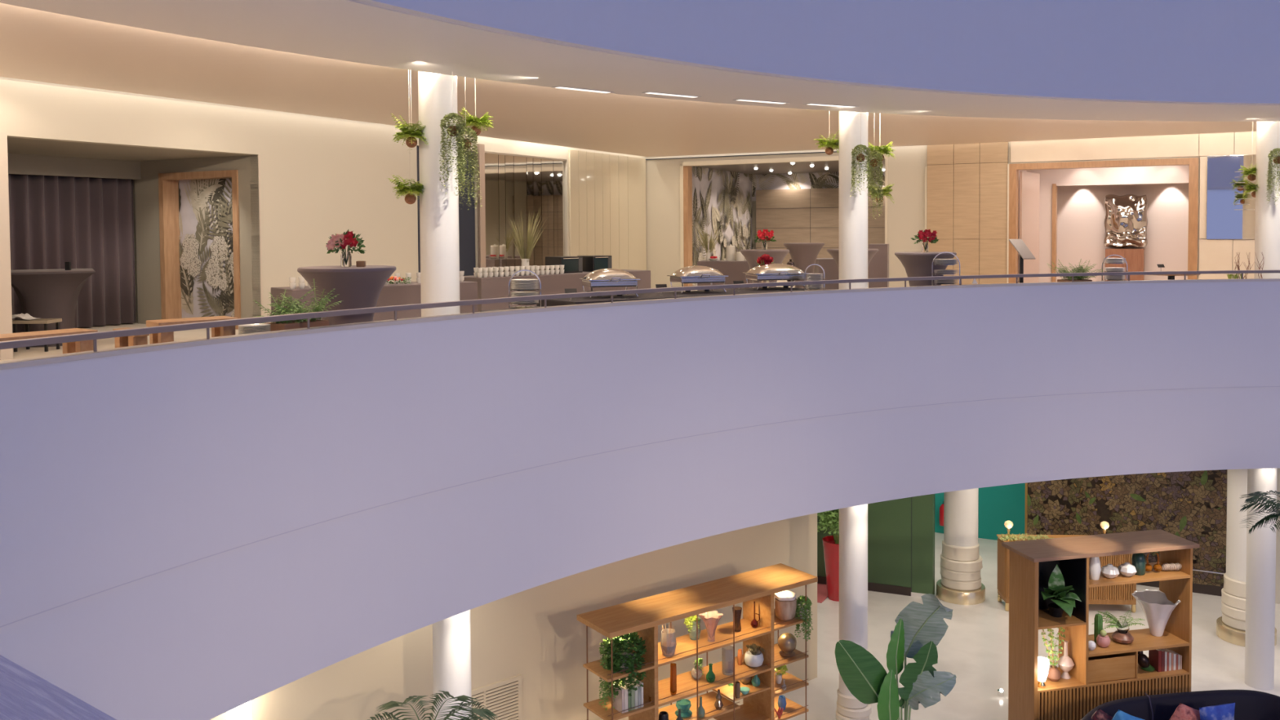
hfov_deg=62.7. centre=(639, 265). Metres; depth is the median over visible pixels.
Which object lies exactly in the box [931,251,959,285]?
plate stand
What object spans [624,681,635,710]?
book
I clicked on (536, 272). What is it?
coffee cup
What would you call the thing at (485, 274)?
coffee cup
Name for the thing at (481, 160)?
trim
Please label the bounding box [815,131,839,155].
hanging fern
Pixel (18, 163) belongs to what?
wall
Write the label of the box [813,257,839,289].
chair
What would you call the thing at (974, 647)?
floor
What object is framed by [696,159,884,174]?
ceiling
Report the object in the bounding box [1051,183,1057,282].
trim
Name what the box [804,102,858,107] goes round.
recessed light
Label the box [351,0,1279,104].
wall
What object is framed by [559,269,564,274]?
coffee cup
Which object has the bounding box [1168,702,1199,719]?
throw cushion
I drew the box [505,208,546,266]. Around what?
arrangement
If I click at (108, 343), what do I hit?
floor
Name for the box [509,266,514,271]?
coffee cup
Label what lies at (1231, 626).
column
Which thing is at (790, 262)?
urn
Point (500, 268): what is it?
coffee cup
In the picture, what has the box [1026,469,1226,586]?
wall
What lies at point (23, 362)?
railing
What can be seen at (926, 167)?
trim
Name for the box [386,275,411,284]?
flower arrangement
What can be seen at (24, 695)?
wall
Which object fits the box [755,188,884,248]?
trim
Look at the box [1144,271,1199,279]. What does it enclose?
table
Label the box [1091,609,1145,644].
potted plant
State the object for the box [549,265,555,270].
coffee cup
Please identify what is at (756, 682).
vase
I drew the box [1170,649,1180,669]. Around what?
book
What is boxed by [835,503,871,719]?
column
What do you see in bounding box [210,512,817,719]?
wall
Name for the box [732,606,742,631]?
glass vase
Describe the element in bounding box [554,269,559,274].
coffee cup
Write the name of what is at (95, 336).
handrail
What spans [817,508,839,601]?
potted plant
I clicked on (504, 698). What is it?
air vent
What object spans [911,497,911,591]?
trim
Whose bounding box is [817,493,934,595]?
wall
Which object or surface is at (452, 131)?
trailing plant
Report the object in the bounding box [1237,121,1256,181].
hanging fern
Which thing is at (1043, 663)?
table lamp
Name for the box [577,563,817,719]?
open bookshelf
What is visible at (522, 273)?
coffee cup
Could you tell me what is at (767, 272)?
chafing dish
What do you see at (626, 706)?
book
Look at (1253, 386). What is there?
trim
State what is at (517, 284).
plate stand
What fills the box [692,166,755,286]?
wall
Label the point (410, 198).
hanging fern
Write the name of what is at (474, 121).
hanging fern
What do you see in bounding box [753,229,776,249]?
flower bouquet
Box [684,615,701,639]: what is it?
potted plant
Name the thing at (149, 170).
wall
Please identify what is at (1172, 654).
book
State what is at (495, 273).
coffee cup
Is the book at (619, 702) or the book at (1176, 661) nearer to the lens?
the book at (619, 702)
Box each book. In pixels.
[613,684,624,713]
[617,684,628,712]
[621,683,631,711]
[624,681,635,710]
[627,680,638,709]
[631,680,640,707]
[632,677,643,707]
[1148,648,1161,671]
[1159,648,1164,671]
[1161,648,1167,671]
[1162,648,1168,671]
[1163,648,1171,671]
[1164,648,1173,670]
[1165,648,1176,670]
[1168,648,1177,670]
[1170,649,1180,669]
[1172,650,1182,669]
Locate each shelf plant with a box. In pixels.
[598,637,625,710]
[604,631,646,696]
[794,595,813,640]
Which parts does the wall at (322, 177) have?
mirror panel, mirror panel, mirror panel, mirror panel, mirror panel, mirror panel, mirror panel, mirror panel, panel, panel, panel, panel, panel, panel, panel, panel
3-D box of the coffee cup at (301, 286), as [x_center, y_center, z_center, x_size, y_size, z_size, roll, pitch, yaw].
[-4.123,0.242,12.806,0.087,0.070,0.080,0,2,11]
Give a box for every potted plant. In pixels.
[835,593,956,719]
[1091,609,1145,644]
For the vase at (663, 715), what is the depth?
12.86 m
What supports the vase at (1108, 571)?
on the shelf at (1099, 676)
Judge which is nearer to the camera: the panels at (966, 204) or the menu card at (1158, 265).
the menu card at (1158, 265)
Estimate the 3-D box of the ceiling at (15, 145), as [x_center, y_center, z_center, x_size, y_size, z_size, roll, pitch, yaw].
[-7.878,-0.336,14.342,2.824,2.665,4.253,1,2,28]
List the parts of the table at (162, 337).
leg, leg, leg, leg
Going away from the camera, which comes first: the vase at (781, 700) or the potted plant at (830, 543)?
the vase at (781, 700)
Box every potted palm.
[367,690,497,719]
[1239,489,1279,534]
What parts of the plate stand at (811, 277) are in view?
plate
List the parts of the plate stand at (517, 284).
plate, plate, plate, plate, plate, plate, plate, plate, plate, plate, plate, plate, plate, plate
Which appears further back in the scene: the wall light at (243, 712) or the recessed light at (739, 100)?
the recessed light at (739, 100)
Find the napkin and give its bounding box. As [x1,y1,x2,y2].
[12,313,36,319]
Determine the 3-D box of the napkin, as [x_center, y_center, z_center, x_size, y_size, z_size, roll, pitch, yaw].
[-7.597,0.618,12.908,0.360,0.067,0.240,0,2,0]
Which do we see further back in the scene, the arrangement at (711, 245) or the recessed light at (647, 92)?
the arrangement at (711, 245)
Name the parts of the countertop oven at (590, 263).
glass door, control panel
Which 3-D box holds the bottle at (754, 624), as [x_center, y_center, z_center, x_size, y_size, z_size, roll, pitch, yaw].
[1.523,4.626,13.957,0.110,0.340,0.104,-2,3,-41]
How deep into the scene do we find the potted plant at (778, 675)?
14.22 m
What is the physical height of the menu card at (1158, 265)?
0.126 m
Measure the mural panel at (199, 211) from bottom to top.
2.358 m
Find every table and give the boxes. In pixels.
[0,328,97,353]
[10,268,95,346]
[12,318,62,351]
[112,327,149,347]
[146,315,238,343]
[271,280,477,322]
[297,265,396,325]
[463,269,650,311]
[480,306,547,311]
[536,286,807,306]
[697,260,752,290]
[739,248,789,288]
[783,243,824,288]
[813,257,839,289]
[826,248,878,271]
[868,244,888,288]
[894,251,956,286]
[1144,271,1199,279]
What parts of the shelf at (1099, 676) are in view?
panel, panel, panel, drawer, panel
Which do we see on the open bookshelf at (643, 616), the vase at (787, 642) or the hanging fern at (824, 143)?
the vase at (787, 642)
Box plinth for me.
[1105,248,1144,280]
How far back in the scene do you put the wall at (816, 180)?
29.40 m
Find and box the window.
[1206,154,1256,239]
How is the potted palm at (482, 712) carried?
on the floor at (974, 647)
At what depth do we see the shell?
15.32 m
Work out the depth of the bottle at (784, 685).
14.04 m
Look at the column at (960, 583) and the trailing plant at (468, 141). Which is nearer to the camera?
the trailing plant at (468, 141)
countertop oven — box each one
[545,256,582,273]
[577,255,612,271]
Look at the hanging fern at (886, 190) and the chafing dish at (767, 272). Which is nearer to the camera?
the chafing dish at (767, 272)
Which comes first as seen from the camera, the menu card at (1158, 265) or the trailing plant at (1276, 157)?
the trailing plant at (1276, 157)
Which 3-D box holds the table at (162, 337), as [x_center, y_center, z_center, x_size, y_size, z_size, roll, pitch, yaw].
[-3.642,0.802,8.579,0.632,0.740,0.300,-2,3,-43]
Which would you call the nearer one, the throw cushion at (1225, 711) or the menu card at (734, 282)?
the throw cushion at (1225, 711)
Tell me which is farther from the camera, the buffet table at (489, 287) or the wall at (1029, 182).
the wall at (1029, 182)
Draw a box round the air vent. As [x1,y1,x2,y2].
[471,674,522,719]
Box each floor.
[0,280,868,361]
[781,532,1279,719]
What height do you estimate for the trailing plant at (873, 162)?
1.625 m
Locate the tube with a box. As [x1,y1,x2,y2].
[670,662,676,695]
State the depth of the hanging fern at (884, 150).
15.79 m
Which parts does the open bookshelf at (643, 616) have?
rod, rod, gallery rod, gallery rod, rod, rod, gallery rod, gallery rod, gallery rod, rod, gallery rod, gallery rod, gallery rod, rod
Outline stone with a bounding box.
[1088,640,1096,650]
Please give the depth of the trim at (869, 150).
24.63 m
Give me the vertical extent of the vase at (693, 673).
0.269 m
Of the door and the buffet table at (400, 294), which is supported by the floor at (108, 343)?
the buffet table at (400, 294)
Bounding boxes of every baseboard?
[817,575,925,597]
[1136,581,1223,595]
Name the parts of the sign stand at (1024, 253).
post, sign panel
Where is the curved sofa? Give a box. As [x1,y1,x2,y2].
[1080,689,1279,719]
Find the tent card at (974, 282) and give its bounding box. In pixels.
[971,278,977,284]
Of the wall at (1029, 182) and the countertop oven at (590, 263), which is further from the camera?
the wall at (1029, 182)
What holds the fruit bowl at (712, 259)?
on the cocktail table at (734, 269)
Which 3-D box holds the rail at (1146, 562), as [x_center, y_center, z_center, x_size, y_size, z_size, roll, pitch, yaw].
[10.453,6.216,22.094,3.804,0.032,0.136,1,2,28]
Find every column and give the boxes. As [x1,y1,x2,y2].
[417,71,459,316]
[432,609,471,719]
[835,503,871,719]
[839,111,867,288]
[936,488,985,604]
[1216,468,1276,646]
[1244,467,1277,689]
[1254,121,1279,278]
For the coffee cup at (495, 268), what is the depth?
15.66 m
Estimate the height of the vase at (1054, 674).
0.865 m
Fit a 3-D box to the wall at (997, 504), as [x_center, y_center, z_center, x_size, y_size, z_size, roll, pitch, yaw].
[6.496,4.585,26.504,13.000,4.000,0.201,1,2,28]
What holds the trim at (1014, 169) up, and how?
attached to the wall at (906, 215)
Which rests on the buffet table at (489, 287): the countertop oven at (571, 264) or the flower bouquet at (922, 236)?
the countertop oven at (571, 264)
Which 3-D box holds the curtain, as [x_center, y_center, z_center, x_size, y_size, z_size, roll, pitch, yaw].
[-8.854,-0.213,15.037,0.199,2.341,3.710,1,2,28]
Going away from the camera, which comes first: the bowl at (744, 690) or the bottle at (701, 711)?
the bottle at (701, 711)
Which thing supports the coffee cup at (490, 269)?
on the coffee cup
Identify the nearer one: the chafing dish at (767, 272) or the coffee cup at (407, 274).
the coffee cup at (407, 274)
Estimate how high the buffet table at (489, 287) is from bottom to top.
0.750 m
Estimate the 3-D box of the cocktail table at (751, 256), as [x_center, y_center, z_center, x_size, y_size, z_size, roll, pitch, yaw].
[2.150,0.262,18.121,0.850,1.080,0.850,0,2,0]
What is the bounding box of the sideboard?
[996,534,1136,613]
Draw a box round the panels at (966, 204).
[926,142,1008,284]
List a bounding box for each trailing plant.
[439,84,466,195]
[457,77,482,209]
[849,110,872,196]
[867,150,884,218]
[1265,121,1279,204]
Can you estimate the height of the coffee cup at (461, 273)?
0.070 m
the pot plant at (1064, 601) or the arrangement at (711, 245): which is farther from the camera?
the arrangement at (711, 245)
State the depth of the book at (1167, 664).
15.29 m
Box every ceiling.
[0,3,1256,156]
[7,137,244,160]
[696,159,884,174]
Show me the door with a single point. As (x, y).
(466, 217)
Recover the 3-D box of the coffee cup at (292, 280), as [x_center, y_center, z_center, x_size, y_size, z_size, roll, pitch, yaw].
[-4.211,0.174,12.732,0.087,0.070,0.080,0,2,11]
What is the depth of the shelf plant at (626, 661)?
12.59 m
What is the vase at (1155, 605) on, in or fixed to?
on the shelf at (1099, 676)
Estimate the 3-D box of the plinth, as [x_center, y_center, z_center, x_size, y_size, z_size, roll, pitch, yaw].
[11.112,0.072,24.099,0.794,0.931,0.450,1,2,28]
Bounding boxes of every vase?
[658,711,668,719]
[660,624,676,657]
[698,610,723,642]
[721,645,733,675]
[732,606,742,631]
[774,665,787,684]
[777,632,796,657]
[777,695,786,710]
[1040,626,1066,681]
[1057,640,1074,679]
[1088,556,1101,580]
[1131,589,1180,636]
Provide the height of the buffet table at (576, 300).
0.620 m
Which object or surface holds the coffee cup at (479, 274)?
on the buffet table at (489, 287)
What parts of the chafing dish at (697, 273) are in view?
lid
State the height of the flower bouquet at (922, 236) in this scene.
0.344 m
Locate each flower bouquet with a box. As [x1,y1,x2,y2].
[325,229,365,266]
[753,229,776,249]
[911,229,937,252]
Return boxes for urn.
[786,258,795,286]
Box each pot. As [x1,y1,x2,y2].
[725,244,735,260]
[736,251,744,261]
[773,590,796,621]
[1093,613,1110,647]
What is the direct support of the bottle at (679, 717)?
on the open bookshelf at (643, 616)
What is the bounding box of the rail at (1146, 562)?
[1146,562,1225,574]
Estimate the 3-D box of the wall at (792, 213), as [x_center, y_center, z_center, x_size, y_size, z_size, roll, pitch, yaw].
[5.989,-0.851,28.476,5.997,2.532,0.231,1,2,28]
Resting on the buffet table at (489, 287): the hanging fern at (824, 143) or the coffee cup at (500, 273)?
the coffee cup at (500, 273)
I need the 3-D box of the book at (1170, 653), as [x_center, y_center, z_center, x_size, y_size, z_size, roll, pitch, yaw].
[7.689,5.757,15.391,0.035,0.262,0.200,-1,2,-13]
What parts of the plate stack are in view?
plate, plate, plate, plate, plate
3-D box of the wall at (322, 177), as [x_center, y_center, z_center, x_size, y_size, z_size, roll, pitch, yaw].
[-5.757,-0.782,15.053,0.240,3.480,24.737,1,2,28]
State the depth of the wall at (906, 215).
23.88 m
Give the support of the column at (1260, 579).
on the floor at (974, 647)
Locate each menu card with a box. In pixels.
[564,288,577,301]
[655,284,666,295]
[733,280,743,284]
[1156,264,1164,267]
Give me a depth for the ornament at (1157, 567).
15.28 m
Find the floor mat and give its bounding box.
[817,583,827,603]
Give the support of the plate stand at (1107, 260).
on the buffet table
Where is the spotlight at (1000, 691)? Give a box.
[997,688,1004,696]
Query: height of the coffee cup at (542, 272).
0.070 m
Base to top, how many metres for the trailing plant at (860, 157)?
1.320 m
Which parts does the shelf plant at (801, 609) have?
pot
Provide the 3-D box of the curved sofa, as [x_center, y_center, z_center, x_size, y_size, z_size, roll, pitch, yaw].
[6.976,6.327,13.530,3.260,1.321,1.697,0,2,0]
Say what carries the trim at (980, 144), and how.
attached to the wall at (906, 215)
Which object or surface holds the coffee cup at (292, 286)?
on the buffet table at (400, 294)
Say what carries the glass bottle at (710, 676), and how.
on the open bookshelf at (643, 616)
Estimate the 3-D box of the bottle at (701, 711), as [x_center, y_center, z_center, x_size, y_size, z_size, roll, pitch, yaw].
[0.767,5.564,13.259,0.110,0.250,0.109,0,2,0]
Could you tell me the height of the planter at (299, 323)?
1.025 m
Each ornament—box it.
[774,706,783,718]
[1146,552,1162,571]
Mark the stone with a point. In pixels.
(1091, 645)
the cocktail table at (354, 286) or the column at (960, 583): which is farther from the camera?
the column at (960, 583)
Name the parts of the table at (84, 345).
leg, leg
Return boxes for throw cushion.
[1091,708,1113,719]
[1111,709,1144,719]
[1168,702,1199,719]
[1199,702,1235,719]
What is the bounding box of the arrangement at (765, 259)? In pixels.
[756,253,774,287]
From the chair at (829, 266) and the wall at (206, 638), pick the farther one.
the chair at (829, 266)
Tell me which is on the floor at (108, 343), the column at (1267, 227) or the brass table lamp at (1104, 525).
the column at (1267, 227)
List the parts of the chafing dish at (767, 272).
lid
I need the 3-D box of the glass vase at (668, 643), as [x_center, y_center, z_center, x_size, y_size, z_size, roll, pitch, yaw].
[0.354,4.654,13.063,0.200,0.361,0.192,0,2,0]
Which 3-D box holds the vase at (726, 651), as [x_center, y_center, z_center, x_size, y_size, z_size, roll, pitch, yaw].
[1.145,5.134,13.682,0.156,0.340,0.151,0,2,0]
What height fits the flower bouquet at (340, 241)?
0.355 m
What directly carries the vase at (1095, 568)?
on the shelf at (1099, 676)
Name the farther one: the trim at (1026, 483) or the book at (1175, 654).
the trim at (1026, 483)
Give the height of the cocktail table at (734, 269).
0.750 m
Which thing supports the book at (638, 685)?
on the open bookshelf at (643, 616)
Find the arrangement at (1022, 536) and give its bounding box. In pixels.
[998,533,1051,541]
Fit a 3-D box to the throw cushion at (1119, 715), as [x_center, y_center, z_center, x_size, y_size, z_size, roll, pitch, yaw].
[6.260,5.960,13.598,0.528,0.512,0.216,0,2,0]
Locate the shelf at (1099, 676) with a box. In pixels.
[1001,528,1199,719]
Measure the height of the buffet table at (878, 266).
1.126 m
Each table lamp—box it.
[1002,520,1015,541]
[1037,657,1048,687]
[1100,520,1109,533]
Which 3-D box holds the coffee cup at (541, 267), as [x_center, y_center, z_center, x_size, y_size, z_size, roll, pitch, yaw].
[-1.517,0.032,16.296,0.087,0.070,0.080,0,2,7]
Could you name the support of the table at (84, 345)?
on the floor at (108, 343)
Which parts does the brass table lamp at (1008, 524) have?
lamp shade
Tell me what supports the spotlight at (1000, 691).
on the floor at (974, 647)
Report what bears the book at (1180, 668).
on the shelf at (1099, 676)
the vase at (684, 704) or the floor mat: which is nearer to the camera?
the vase at (684, 704)
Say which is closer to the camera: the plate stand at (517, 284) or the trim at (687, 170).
the plate stand at (517, 284)
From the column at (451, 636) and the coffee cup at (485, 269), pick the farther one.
the coffee cup at (485, 269)
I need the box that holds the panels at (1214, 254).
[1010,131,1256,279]
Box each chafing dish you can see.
[578,268,640,297]
[666,265,728,293]
[742,263,808,289]
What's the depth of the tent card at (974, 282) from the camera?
15.73 m
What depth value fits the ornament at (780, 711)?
14.00 m
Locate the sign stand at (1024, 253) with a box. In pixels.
[1008,239,1035,283]
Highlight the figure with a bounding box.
[737,648,742,665]
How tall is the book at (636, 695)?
0.280 m
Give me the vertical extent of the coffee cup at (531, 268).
0.070 m
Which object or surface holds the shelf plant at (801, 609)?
on the open bookshelf at (643, 616)
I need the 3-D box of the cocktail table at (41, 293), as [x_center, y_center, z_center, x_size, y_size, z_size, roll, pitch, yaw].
[-7.660,0.539,13.626,1.082,0.963,1.082,-1,2,-29]
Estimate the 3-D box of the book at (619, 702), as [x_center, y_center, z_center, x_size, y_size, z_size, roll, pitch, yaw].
[-0.263,5.196,12.646,0.035,0.290,0.220,-2,2,-35]
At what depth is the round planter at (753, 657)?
13.84 m
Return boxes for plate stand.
[508,269,541,308]
[804,263,824,290]
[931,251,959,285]
[1101,254,1127,280]
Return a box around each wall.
[0,76,646,324]
[0,280,1279,626]
[0,386,1279,719]
[0,654,116,719]
[7,153,144,328]
[140,155,266,324]
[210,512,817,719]
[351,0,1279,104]
[645,137,1234,288]
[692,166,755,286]
[751,170,884,200]
[751,200,755,248]
[755,186,884,278]
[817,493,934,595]
[934,483,1025,540]
[1017,164,1189,283]
[1018,171,1039,283]
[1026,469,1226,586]
[1275,467,1279,604]
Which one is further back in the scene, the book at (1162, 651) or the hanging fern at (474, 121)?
the book at (1162, 651)
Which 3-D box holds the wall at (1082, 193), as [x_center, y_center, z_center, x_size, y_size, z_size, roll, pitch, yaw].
[10.861,-1.058,22.573,5.191,3.300,3.800,1,2,28]
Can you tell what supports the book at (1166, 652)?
on the shelf at (1099, 676)
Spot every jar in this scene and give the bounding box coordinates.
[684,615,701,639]
[734,681,740,698]
[1131,552,1146,575]
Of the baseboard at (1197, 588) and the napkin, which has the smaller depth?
the napkin
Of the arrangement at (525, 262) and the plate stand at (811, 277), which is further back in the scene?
the arrangement at (525, 262)
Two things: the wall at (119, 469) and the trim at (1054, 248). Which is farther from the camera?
the trim at (1054, 248)
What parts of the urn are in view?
lid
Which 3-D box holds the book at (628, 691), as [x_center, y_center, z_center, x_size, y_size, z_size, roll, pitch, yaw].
[-0.187,5.204,12.700,0.040,0.270,0.220,-2,2,-35]
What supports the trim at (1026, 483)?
attached to the wall at (1189, 505)
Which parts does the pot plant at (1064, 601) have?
pot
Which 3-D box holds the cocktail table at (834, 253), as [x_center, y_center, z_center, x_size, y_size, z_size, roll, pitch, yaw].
[3.888,0.223,19.220,0.930,1.060,0.930,0,2,0]
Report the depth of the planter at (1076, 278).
15.55 m
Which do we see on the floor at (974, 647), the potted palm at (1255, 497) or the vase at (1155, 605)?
the potted palm at (1255, 497)
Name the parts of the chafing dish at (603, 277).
lid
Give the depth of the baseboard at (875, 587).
21.72 m
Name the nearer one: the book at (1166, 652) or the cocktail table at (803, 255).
the book at (1166, 652)
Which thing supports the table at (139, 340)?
on the floor at (108, 343)
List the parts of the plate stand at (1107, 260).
plate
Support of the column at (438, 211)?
on the floor at (108, 343)
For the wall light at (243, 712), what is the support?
attached to the wall at (535, 633)
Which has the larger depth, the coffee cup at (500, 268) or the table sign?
the coffee cup at (500, 268)
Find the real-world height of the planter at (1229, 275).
1.031 m
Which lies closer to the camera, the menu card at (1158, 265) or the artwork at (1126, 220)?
the menu card at (1158, 265)
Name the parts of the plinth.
door, door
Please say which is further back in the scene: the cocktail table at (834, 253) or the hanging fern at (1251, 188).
the cocktail table at (834, 253)
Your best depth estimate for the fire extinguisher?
25.70 m
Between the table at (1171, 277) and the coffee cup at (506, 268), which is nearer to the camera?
the coffee cup at (506, 268)
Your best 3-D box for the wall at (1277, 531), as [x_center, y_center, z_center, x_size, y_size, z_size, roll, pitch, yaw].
[16.151,4.782,19.183,8.640,4.000,0.200,1,2,28]
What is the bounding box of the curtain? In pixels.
[8,173,136,333]
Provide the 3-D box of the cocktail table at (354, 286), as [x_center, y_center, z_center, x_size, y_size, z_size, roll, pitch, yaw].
[-2.754,0.564,9.925,0.900,1.111,0.900,0,2,0]
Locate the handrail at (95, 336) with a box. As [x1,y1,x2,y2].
[0,270,1279,351]
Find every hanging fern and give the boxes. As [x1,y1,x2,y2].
[386,70,424,204]
[391,80,429,153]
[457,90,494,135]
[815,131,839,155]
[867,113,894,160]
[868,113,894,203]
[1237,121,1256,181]
[1241,165,1258,200]
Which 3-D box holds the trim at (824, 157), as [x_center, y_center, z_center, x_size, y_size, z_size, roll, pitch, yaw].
[3.253,-0.956,24.359,5.045,3.064,0.230,1,2,28]
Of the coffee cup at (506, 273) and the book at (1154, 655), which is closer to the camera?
the book at (1154, 655)
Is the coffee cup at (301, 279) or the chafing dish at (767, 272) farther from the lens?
the chafing dish at (767, 272)
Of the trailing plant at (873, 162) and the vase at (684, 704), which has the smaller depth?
the vase at (684, 704)
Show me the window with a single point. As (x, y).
(1228, 216)
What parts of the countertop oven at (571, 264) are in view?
glass door, control panel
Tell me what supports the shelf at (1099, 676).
on the floor at (974, 647)
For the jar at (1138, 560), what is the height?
0.310 m
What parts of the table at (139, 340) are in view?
leg, leg, leg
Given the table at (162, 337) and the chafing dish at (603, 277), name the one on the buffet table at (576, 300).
the chafing dish at (603, 277)
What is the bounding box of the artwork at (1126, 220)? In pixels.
[1103,194,1147,248]
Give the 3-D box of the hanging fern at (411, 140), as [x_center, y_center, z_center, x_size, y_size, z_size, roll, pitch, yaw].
[-2.429,-1.676,11.225,0.439,0.907,0.482,0,2,0]
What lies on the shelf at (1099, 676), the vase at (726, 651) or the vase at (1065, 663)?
the vase at (1065, 663)
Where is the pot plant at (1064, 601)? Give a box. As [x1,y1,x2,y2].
[1040,564,1081,617]
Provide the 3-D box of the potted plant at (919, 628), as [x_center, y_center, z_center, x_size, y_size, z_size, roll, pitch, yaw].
[3.168,5.590,13.209,1.519,2.962,0.610,0,2,0]
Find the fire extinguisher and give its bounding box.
[939,501,943,525]
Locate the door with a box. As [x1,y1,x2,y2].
[416,146,475,275]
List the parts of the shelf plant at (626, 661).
pot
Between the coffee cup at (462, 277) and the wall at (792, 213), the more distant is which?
the wall at (792, 213)
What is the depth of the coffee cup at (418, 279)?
13.91 m
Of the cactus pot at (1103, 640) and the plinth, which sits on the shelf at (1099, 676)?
the cactus pot at (1103, 640)
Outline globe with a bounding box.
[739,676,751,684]
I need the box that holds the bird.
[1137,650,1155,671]
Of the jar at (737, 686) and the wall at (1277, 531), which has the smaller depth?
the jar at (737, 686)
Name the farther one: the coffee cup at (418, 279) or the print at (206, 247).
the print at (206, 247)
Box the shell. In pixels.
[1161,563,1182,570]
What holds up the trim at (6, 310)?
attached to the wall at (322, 177)
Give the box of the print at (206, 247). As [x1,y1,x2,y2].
[177,177,234,318]
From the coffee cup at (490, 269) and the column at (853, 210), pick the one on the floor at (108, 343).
the column at (853, 210)
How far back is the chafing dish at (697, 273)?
13.49 m
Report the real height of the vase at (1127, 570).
0.190 m
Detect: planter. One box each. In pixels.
[253,279,341,331]
[744,643,764,667]
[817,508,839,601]
[1046,260,1102,281]
[1222,252,1263,279]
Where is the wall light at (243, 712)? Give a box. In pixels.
[226,700,251,719]
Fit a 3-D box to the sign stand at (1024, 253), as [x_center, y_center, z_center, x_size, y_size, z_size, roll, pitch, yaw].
[6.327,0.179,17.412,0.360,1.245,0.412,0,2,0]
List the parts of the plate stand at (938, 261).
plate, plate, plate, plate, plate, plate, plate, plate, plate, plate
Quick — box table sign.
[64,262,71,270]
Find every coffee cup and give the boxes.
[288,277,296,283]
[288,283,296,288]
[297,276,304,283]
[298,282,305,288]
[405,272,411,278]
[416,277,420,283]
[459,271,464,276]
[459,275,464,281]
[476,267,482,272]
[477,272,482,277]
[482,267,488,272]
[482,272,488,277]
[488,267,493,272]
[493,266,498,271]
[493,271,498,276]
[498,266,503,271]
[498,271,504,276]
[503,266,509,271]
[504,271,509,276]
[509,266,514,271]
[520,271,524,275]
[529,266,534,271]
[534,270,540,275]
[539,265,545,270]
[539,270,545,275]
[544,265,550,270]
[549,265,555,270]
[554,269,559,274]
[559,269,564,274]
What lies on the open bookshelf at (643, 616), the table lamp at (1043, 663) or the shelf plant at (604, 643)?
the shelf plant at (604, 643)
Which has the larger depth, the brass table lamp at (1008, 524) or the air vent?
the brass table lamp at (1008, 524)
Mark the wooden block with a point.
(358, 264)
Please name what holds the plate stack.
on the buffet table
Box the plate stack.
[238,323,271,334]
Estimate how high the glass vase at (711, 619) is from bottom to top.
0.340 m
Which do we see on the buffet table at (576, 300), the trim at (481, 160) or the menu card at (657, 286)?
the menu card at (657, 286)
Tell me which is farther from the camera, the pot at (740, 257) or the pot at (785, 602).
the pot at (740, 257)
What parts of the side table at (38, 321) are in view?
leg, leg, leg, leg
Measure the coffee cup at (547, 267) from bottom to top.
0.070 m
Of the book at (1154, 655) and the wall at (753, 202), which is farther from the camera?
the wall at (753, 202)
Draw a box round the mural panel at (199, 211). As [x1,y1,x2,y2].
[158,169,240,329]
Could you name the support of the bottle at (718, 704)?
on the open bookshelf at (643, 616)
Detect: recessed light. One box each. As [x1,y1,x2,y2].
[551,86,612,93]
[642,91,701,97]
[732,98,788,104]
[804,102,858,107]
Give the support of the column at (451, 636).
on the floor at (974, 647)
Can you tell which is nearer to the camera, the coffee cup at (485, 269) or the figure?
the figure
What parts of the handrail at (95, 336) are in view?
post, post, post, post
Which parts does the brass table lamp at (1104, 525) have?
lamp shade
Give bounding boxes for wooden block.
[355,261,365,266]
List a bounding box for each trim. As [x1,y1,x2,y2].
[0,132,262,359]
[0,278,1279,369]
[0,386,1279,627]
[476,143,485,267]
[645,150,870,159]
[680,154,887,286]
[683,165,692,286]
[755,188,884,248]
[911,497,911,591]
[924,164,1008,283]
[938,143,995,284]
[1008,157,1198,283]
[1024,482,1027,533]
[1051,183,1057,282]
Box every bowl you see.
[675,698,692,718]
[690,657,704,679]
[708,256,717,261]
[740,686,750,694]
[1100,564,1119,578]
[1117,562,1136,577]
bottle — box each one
[675,709,683,719]
[696,696,705,717]
[706,663,715,682]
[714,688,723,710]
[751,601,759,627]
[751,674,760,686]
[781,679,786,690]
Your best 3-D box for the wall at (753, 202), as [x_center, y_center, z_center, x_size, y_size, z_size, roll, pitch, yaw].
[4.817,-1.005,26.620,6.519,2.984,5.234,1,2,28]
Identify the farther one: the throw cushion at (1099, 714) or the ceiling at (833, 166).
the ceiling at (833, 166)
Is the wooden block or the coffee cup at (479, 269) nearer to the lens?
the wooden block

